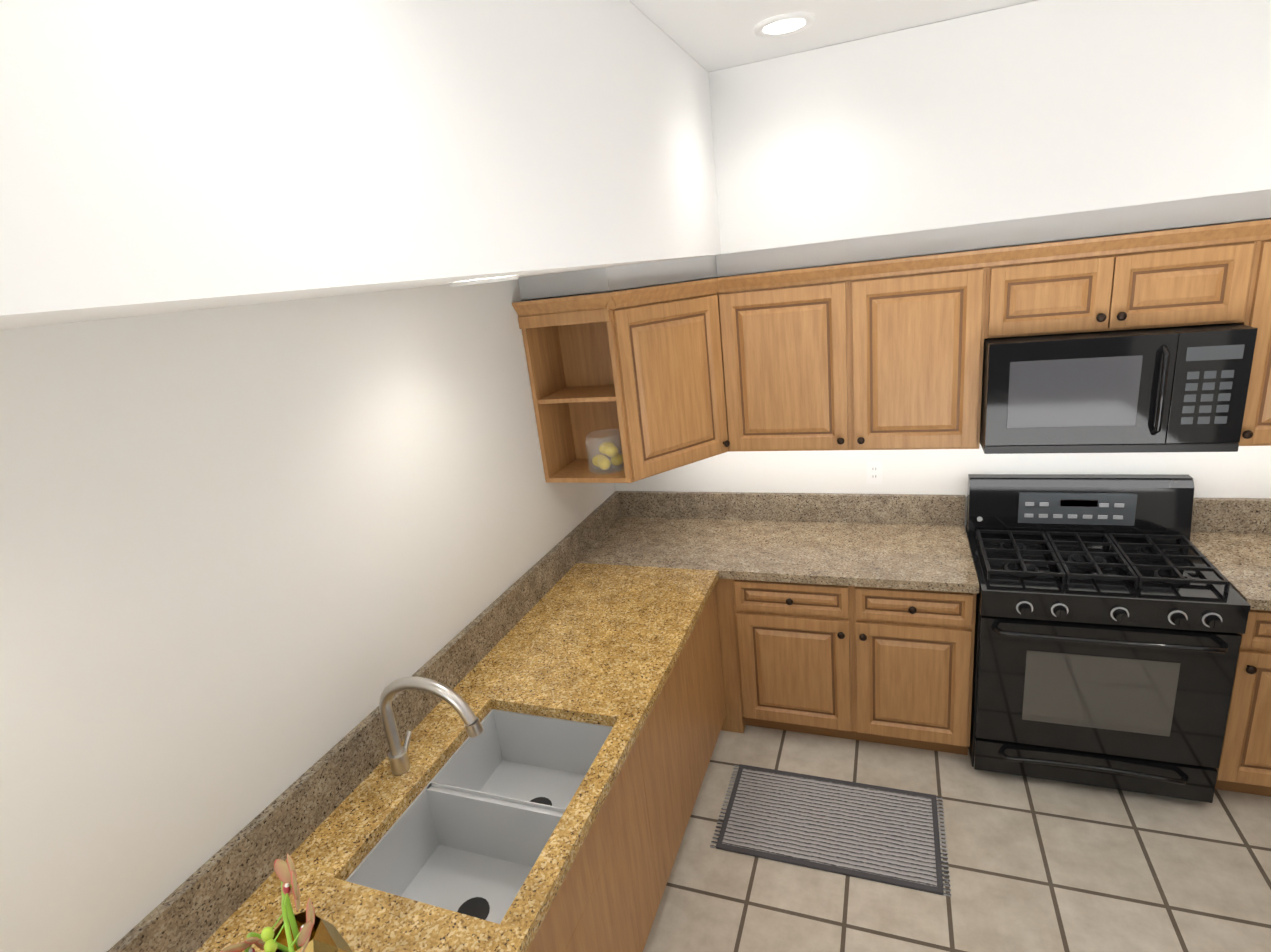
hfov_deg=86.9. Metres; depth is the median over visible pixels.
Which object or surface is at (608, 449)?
jar
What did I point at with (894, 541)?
countertop
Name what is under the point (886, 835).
mat
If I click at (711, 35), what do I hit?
ceiling
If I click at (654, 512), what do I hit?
countertop
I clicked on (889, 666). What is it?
base cabinet
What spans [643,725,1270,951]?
floor
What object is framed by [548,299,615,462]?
upper cabinet
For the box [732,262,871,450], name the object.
upper cabinet
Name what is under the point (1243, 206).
ceiling
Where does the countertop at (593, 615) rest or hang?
on the base cabinet at (675, 744)
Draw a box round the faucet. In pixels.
[379,676,482,774]
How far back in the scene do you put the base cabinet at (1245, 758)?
2.53 m
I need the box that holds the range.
[966,474,1250,802]
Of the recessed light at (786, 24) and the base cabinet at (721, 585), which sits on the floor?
the base cabinet at (721, 585)
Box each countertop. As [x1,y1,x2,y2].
[107,491,738,951]
[603,491,726,538]
[711,492,978,593]
[1190,497,1270,610]
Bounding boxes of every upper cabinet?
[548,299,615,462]
[608,319,703,466]
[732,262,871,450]
[868,249,991,449]
[988,233,1139,337]
[1132,220,1259,328]
[1239,219,1270,445]
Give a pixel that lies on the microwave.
(1175, 389)
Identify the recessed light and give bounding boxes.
[449,275,518,286]
[754,12,814,37]
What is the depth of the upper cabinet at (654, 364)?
2.92 m
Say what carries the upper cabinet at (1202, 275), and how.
attached to the wall at (1244, 472)
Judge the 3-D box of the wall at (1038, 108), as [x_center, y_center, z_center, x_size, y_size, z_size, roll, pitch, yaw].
[1.649,-1.357,2.502,2.690,0.708,0.330,0,18,21]
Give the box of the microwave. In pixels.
[980,323,1257,453]
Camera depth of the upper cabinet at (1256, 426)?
2.41 m
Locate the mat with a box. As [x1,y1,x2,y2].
[710,764,950,896]
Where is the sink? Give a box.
[345,709,612,923]
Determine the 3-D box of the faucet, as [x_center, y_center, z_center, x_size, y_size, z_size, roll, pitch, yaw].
[-0.577,0.715,1.942,0.350,0.336,0.107,0,18,21]
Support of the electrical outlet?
attached to the wall at (1244, 472)
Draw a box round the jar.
[585,429,623,473]
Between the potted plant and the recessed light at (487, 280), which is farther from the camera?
the recessed light at (487, 280)
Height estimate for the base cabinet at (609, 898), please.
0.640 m
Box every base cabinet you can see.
[527,774,662,951]
[619,587,726,892]
[715,578,738,732]
[727,579,976,754]
[1215,609,1270,796]
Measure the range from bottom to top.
1.185 m
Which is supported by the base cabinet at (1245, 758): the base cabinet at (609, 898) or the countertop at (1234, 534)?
the countertop at (1234, 534)
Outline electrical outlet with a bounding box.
[867,460,881,483]
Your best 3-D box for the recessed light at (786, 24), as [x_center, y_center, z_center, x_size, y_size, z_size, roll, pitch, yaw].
[0.501,-1.518,2.261,0.200,0.011,0.200,0,18,21]
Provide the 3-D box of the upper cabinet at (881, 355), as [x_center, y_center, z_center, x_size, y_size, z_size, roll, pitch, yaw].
[1.193,-0.545,2.968,0.591,0.812,0.318,0,18,21]
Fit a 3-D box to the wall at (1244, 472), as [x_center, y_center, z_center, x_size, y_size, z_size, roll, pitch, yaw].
[1.800,-0.346,3.071,4.450,3.000,0.150,0,18,21]
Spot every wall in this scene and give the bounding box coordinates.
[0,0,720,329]
[0,279,615,951]
[591,218,1270,529]
[709,0,1270,253]
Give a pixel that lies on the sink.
(469, 832)
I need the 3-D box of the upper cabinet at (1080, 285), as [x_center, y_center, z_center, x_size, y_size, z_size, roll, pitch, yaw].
[1.664,-0.765,2.710,0.473,0.347,0.318,0,18,21]
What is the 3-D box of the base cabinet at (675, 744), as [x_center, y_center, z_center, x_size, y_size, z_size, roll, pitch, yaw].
[-0.101,1.043,2.909,0.718,0.874,1.078,0,18,21]
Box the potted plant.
[221,854,352,951]
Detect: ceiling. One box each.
[518,189,1270,299]
[629,0,1036,71]
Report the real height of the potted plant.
0.523 m
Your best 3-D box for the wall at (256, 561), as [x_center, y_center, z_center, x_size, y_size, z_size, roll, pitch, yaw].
[-1.375,0.720,0.805,0.150,3.000,6.700,0,18,21]

